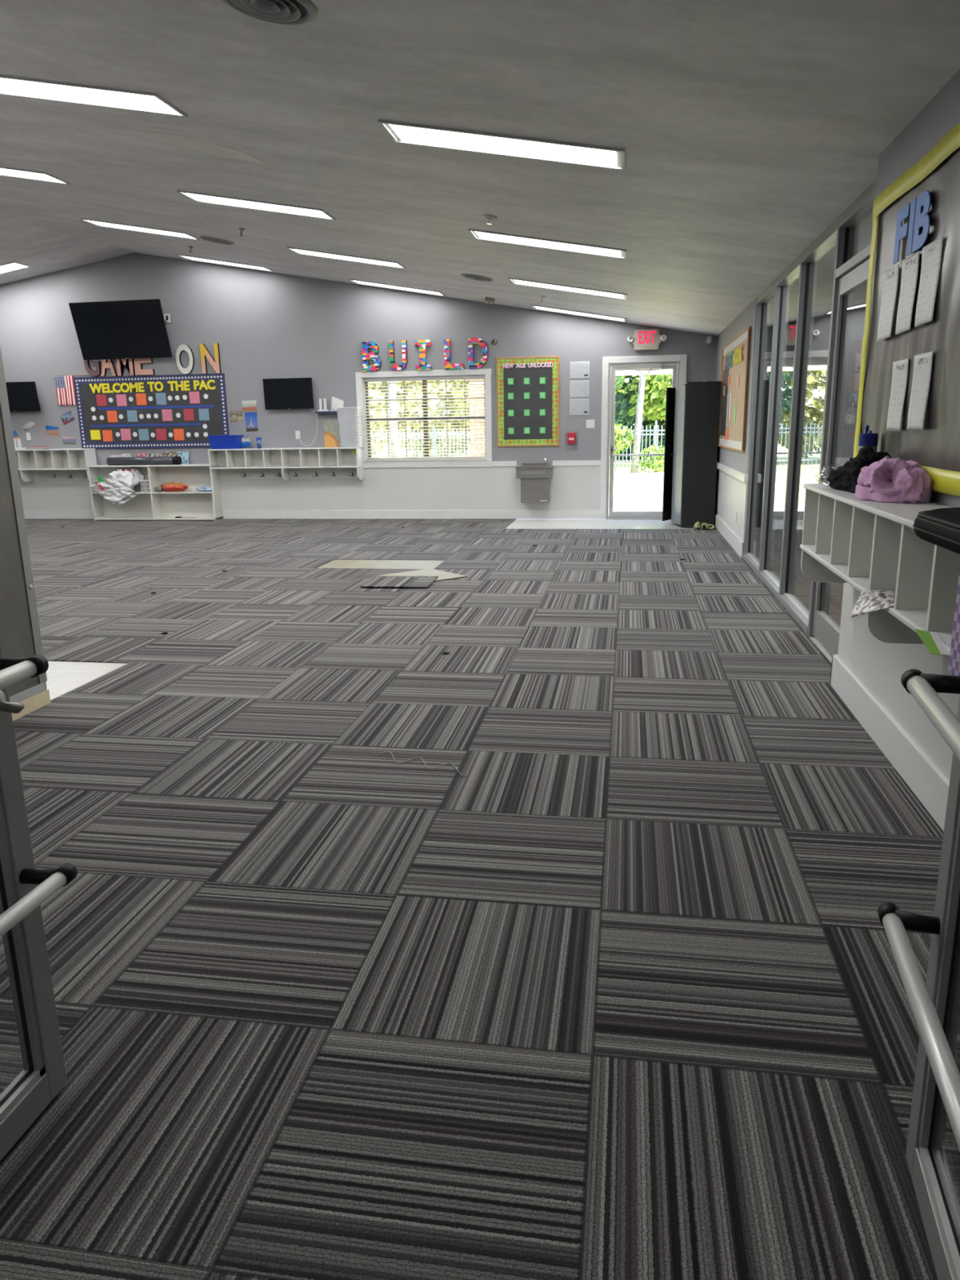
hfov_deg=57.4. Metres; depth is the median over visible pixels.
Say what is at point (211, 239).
ceiling vent
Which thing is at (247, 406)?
postcard
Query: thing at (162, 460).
tube
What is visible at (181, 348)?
letter
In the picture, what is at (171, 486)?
pouch
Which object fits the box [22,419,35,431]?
postcard
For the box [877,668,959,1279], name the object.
door
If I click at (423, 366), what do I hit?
letter
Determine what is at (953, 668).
bag
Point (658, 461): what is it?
bush
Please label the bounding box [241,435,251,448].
picture card
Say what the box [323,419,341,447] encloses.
poster
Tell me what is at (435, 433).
fence panel
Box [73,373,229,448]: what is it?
bulletin board
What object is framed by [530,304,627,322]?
strip light
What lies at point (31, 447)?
stack
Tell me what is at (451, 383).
tree
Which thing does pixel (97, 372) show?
letter
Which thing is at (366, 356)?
letter
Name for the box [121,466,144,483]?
bag
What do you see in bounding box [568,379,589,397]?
notice
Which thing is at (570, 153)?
strip light
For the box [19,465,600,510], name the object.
wainscot
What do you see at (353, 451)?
sticky note
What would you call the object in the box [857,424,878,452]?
water bottle
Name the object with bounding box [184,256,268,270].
diffuser
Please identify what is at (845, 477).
hoodie
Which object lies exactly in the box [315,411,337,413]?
wall shelf
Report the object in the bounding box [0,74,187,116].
strip light
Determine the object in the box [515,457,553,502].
fountain
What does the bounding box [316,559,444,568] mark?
floor
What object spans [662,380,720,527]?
tall cabinet
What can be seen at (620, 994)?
floor
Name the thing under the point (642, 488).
ground
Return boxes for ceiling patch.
[138,130,266,164]
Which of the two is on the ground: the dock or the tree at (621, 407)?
the tree at (621, 407)
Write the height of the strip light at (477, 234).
0.245 m
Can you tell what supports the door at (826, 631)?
attached to the window at (842, 234)
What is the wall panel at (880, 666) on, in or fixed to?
attached to the wall at (941, 113)
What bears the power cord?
attached to the wall at (264, 324)
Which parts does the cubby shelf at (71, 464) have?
hook rail, panel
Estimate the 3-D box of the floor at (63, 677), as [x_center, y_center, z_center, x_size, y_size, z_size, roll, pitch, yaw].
[-5.610,-0.177,7.158,18.700,0.116,16.200,1,14,9]
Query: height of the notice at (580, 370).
0.238 m
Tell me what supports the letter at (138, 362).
attached to the wall at (264, 324)
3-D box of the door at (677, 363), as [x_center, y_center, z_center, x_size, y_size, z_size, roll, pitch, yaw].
[2.346,-2.903,12.677,1.175,2.301,0.246,1,14,9]
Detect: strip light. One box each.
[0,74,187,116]
[0,166,70,184]
[0,262,31,274]
[80,217,199,239]
[176,253,273,271]
[177,190,336,220]
[286,246,405,268]
[348,278,445,296]
[377,119,625,170]
[467,228,626,258]
[508,277,626,299]
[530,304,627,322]
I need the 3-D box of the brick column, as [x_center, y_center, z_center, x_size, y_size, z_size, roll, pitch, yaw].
[0.074,-3.278,14.143,0.390,2.600,0.500,1,14,9]
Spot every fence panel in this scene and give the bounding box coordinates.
[370,430,433,457]
[432,424,470,456]
[613,425,655,471]
[653,420,665,466]
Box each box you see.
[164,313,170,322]
[317,398,329,411]
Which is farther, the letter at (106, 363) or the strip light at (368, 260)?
the letter at (106, 363)
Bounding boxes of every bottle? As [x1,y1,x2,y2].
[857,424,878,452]
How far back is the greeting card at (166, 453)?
13.85 m
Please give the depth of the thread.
3.65 m
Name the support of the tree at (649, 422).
on the ground
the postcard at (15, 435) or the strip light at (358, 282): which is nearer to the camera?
the strip light at (358, 282)
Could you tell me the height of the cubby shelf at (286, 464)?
0.487 m
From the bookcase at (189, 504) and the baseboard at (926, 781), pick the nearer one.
the baseboard at (926, 781)
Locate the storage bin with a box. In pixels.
[207,435,244,448]
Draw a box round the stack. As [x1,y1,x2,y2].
[26,446,51,449]
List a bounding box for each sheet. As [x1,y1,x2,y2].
[848,590,895,617]
[877,263,898,341]
[886,358,908,431]
[895,250,919,334]
[906,351,933,430]
[914,235,942,327]
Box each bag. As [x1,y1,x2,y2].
[89,467,139,506]
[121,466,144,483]
[814,463,843,484]
[947,568,959,675]
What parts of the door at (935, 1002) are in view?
frame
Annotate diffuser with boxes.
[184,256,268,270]
[355,280,440,294]
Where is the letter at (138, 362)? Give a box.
[133,357,155,375]
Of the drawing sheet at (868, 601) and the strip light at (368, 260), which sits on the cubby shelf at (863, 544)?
the drawing sheet at (868, 601)
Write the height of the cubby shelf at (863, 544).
0.480 m
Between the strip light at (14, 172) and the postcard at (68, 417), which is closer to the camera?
the strip light at (14, 172)
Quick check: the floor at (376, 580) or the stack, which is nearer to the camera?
the floor at (376, 580)
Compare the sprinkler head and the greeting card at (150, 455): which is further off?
the greeting card at (150, 455)
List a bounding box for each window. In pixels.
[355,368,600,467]
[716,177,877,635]
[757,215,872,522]
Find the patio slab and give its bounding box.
[613,506,662,511]
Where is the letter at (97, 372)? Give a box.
[84,360,101,376]
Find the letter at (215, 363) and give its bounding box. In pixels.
[200,342,221,373]
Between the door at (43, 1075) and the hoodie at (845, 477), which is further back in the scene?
the hoodie at (845, 477)
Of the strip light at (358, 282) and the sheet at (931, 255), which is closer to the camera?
the sheet at (931, 255)
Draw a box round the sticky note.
[351,448,355,453]
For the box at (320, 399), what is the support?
on the wall shelf at (315, 411)
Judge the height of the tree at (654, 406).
6.212 m
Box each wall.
[0,253,717,471]
[715,297,757,553]
[837,69,959,668]
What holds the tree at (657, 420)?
on the ground
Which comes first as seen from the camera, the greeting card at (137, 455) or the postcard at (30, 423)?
the greeting card at (137, 455)
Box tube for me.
[106,456,182,465]
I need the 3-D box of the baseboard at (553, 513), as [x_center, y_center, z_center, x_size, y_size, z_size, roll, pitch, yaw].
[-5.892,-2.042,14.266,15.555,0.140,0.011,1,14,9]
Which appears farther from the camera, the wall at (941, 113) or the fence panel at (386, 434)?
the fence panel at (386, 434)
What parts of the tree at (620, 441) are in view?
crown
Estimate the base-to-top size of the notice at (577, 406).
0.240 m
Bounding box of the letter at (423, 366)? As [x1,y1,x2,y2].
[414,339,431,370]
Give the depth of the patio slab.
14.92 m
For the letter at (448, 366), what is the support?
attached to the wall at (264, 324)
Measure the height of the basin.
0.075 m
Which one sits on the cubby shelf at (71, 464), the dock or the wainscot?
the dock
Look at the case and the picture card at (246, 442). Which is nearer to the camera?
the case
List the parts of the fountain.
panel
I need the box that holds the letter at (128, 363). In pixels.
[115,358,135,375]
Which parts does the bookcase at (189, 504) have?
panel, shelf, drawer organiser, drawer, panel, shelf, panel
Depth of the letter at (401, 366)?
12.92 m
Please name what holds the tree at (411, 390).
on the ground
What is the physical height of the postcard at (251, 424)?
0.292 m
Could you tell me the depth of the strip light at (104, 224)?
10.44 m
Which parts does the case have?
box lid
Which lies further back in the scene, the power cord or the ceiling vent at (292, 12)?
the power cord
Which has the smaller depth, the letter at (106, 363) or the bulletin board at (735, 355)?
the bulletin board at (735, 355)
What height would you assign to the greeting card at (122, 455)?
0.177 m
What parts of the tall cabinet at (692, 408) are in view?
cabinet door, cabinet door, panel, panel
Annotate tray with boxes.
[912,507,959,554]
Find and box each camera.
[490,337,497,344]
[705,334,711,343]
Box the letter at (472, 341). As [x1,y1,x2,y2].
[468,337,488,368]
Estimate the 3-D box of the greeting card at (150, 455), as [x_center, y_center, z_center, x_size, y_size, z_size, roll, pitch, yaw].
[-5.145,-2.867,13.902,0.210,0.167,0.027,1,14,9]
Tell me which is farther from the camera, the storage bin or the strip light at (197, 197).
the storage bin
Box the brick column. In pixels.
[468,379,484,455]
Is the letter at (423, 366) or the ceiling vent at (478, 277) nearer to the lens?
the ceiling vent at (478, 277)
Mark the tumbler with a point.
(258, 438)
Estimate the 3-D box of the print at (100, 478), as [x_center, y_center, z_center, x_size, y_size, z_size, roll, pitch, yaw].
[-5.899,-2.506,13.650,0.120,0.095,0.005,1,14,9]
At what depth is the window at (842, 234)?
6.66 m
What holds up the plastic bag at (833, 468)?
on the cubby shelf at (863, 544)
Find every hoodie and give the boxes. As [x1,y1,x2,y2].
[826,445,891,493]
[854,455,932,503]
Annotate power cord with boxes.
[298,408,318,445]
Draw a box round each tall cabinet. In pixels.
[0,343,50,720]
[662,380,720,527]
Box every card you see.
[110,454,121,457]
[121,453,131,457]
[135,453,148,457]
[149,453,161,457]
[164,451,177,456]
[177,451,189,464]
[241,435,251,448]
[914,628,951,655]
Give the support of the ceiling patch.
attached to the ceiling
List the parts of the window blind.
rail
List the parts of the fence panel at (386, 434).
rail, rail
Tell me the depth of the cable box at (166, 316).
13.37 m
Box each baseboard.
[23,509,599,519]
[714,513,743,558]
[830,653,949,831]
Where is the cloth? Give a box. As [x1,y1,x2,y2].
[693,521,715,529]
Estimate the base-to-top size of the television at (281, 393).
0.451 m
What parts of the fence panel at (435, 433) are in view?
post, rail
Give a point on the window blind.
(473, 377)
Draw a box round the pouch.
[155,482,188,491]
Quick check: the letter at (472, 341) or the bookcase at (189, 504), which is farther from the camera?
the bookcase at (189, 504)
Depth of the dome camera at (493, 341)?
12.63 m
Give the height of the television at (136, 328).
0.811 m
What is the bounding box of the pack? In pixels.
[195,485,211,491]
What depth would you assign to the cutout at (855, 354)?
9.49 m
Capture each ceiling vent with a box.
[199,235,234,244]
[220,0,317,25]
[461,273,493,281]
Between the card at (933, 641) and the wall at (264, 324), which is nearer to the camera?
the card at (933, 641)
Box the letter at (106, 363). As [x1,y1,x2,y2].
[101,359,117,376]
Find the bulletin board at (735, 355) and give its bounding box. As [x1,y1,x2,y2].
[717,326,751,452]
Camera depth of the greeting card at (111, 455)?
14.00 m
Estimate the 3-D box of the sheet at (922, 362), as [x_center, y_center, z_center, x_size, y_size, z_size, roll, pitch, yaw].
[1.649,-0.932,3.294,0.010,0.277,0.215,1,14,9]
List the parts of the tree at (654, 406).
crown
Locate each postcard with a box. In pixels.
[12,430,20,440]
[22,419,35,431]
[45,425,59,435]
[59,410,75,425]
[62,436,76,444]
[229,410,243,422]
[241,400,257,412]
[244,412,257,431]
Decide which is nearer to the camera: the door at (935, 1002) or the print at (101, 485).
the door at (935, 1002)
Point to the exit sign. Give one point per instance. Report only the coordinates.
(649, 339)
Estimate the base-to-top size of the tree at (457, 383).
6.711 m
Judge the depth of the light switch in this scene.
12.73 m
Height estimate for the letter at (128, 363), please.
0.432 m
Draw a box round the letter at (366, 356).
[361,341,381,372]
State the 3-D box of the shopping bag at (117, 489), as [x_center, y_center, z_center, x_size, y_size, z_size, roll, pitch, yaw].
[-5.761,-2.401,13.832,0.802,0.601,0.322,-1,14,-2]
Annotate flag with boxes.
[52,373,88,405]
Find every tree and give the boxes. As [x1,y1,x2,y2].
[368,381,415,453]
[375,379,470,457]
[450,379,470,430]
[609,422,634,472]
[610,373,672,473]
[610,375,647,438]
[613,377,665,460]
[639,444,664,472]
[656,417,665,437]
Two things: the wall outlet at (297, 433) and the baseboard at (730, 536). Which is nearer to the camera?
the baseboard at (730, 536)
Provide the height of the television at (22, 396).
0.452 m
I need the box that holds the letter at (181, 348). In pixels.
[176,344,194,373]
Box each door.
[0,638,77,1160]
[600,354,687,519]
[812,258,869,656]
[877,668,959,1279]
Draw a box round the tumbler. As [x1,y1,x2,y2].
[256,436,261,448]
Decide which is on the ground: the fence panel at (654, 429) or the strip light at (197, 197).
the fence panel at (654, 429)
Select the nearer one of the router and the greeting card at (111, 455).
the router
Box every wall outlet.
[26,432,31,439]
[295,431,300,439]
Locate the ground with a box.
[371,445,663,506]
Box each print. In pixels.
[95,480,103,491]
[97,475,104,482]
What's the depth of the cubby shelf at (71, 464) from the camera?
14.14 m
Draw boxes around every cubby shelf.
[15,448,97,481]
[208,447,364,480]
[800,483,959,656]
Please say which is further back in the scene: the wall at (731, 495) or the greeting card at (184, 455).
the greeting card at (184, 455)
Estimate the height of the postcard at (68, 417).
0.221 m
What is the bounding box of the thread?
[377,751,466,776]
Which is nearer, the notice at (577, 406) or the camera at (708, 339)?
the camera at (708, 339)
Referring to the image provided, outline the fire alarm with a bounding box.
[484,297,494,304]
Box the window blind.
[363,375,485,459]
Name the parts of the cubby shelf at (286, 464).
panel, hook rail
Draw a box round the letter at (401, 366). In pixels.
[388,340,407,370]
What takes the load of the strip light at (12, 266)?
attached to the ceiling
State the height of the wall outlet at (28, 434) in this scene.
0.120 m
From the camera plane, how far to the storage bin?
13.43 m
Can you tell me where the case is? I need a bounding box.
[336,406,363,447]
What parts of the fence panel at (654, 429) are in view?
rail, rail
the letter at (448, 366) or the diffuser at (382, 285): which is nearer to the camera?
the diffuser at (382, 285)
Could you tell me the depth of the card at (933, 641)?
2.39 m
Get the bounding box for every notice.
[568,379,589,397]
[569,360,590,378]
[569,398,589,414]
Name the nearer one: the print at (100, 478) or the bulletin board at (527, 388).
the bulletin board at (527, 388)
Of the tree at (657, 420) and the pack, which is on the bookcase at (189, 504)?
the pack
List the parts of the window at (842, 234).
pane, sill rail, head rail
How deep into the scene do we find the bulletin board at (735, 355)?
9.87 m
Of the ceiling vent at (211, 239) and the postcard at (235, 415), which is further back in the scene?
the postcard at (235, 415)
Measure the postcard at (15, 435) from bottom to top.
0.237 m
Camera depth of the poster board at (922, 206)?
3.31 m
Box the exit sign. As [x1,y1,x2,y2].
[627,328,666,350]
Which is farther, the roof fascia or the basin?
the roof fascia
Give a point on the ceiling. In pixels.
(745, 129)
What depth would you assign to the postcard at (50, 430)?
14.12 m
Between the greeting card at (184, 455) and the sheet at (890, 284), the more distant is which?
the greeting card at (184, 455)
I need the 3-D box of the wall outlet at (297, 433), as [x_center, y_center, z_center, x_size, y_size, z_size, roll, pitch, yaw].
[-2.800,-3.154,13.478,0.075,0.120,0.009,1,14,9]
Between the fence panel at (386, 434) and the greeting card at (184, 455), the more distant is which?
the fence panel at (386, 434)
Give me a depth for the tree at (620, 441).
27.07 m
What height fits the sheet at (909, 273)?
0.284 m
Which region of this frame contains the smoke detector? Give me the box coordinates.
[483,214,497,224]
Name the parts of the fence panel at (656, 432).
post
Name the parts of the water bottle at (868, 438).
lid, spout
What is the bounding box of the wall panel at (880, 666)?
[849,590,959,780]
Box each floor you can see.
[0,519,959,1279]
[45,517,844,700]
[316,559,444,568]
[359,568,466,587]
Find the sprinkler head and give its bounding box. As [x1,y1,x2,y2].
[238,227,244,236]
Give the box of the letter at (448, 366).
[444,338,463,369]
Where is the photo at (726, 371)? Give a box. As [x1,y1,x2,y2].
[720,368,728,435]
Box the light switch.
[586,419,594,428]
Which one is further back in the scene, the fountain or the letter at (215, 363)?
the letter at (215, 363)
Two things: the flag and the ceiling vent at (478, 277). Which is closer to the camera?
the ceiling vent at (478, 277)
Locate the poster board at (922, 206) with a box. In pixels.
[853,121,959,496]
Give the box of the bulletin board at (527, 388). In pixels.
[496,355,559,446]
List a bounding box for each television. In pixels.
[5,381,40,411]
[68,298,172,359]
[262,377,314,409]
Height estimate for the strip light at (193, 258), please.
0.245 m
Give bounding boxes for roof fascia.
[615,368,672,375]
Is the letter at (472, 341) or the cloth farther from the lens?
the letter at (472, 341)
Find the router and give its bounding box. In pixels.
[329,396,343,411]
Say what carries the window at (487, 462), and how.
in the wall at (264, 324)
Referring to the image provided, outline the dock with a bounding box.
[13,438,26,449]
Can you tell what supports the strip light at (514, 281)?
attached to the ceiling
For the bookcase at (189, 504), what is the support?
on the floor at (620, 994)
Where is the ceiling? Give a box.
[0,0,959,335]
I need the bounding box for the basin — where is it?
[515,462,553,468]
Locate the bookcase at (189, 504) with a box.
[86,463,223,520]
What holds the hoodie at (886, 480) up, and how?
on the cubby shelf at (863, 544)
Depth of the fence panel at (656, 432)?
27.78 m

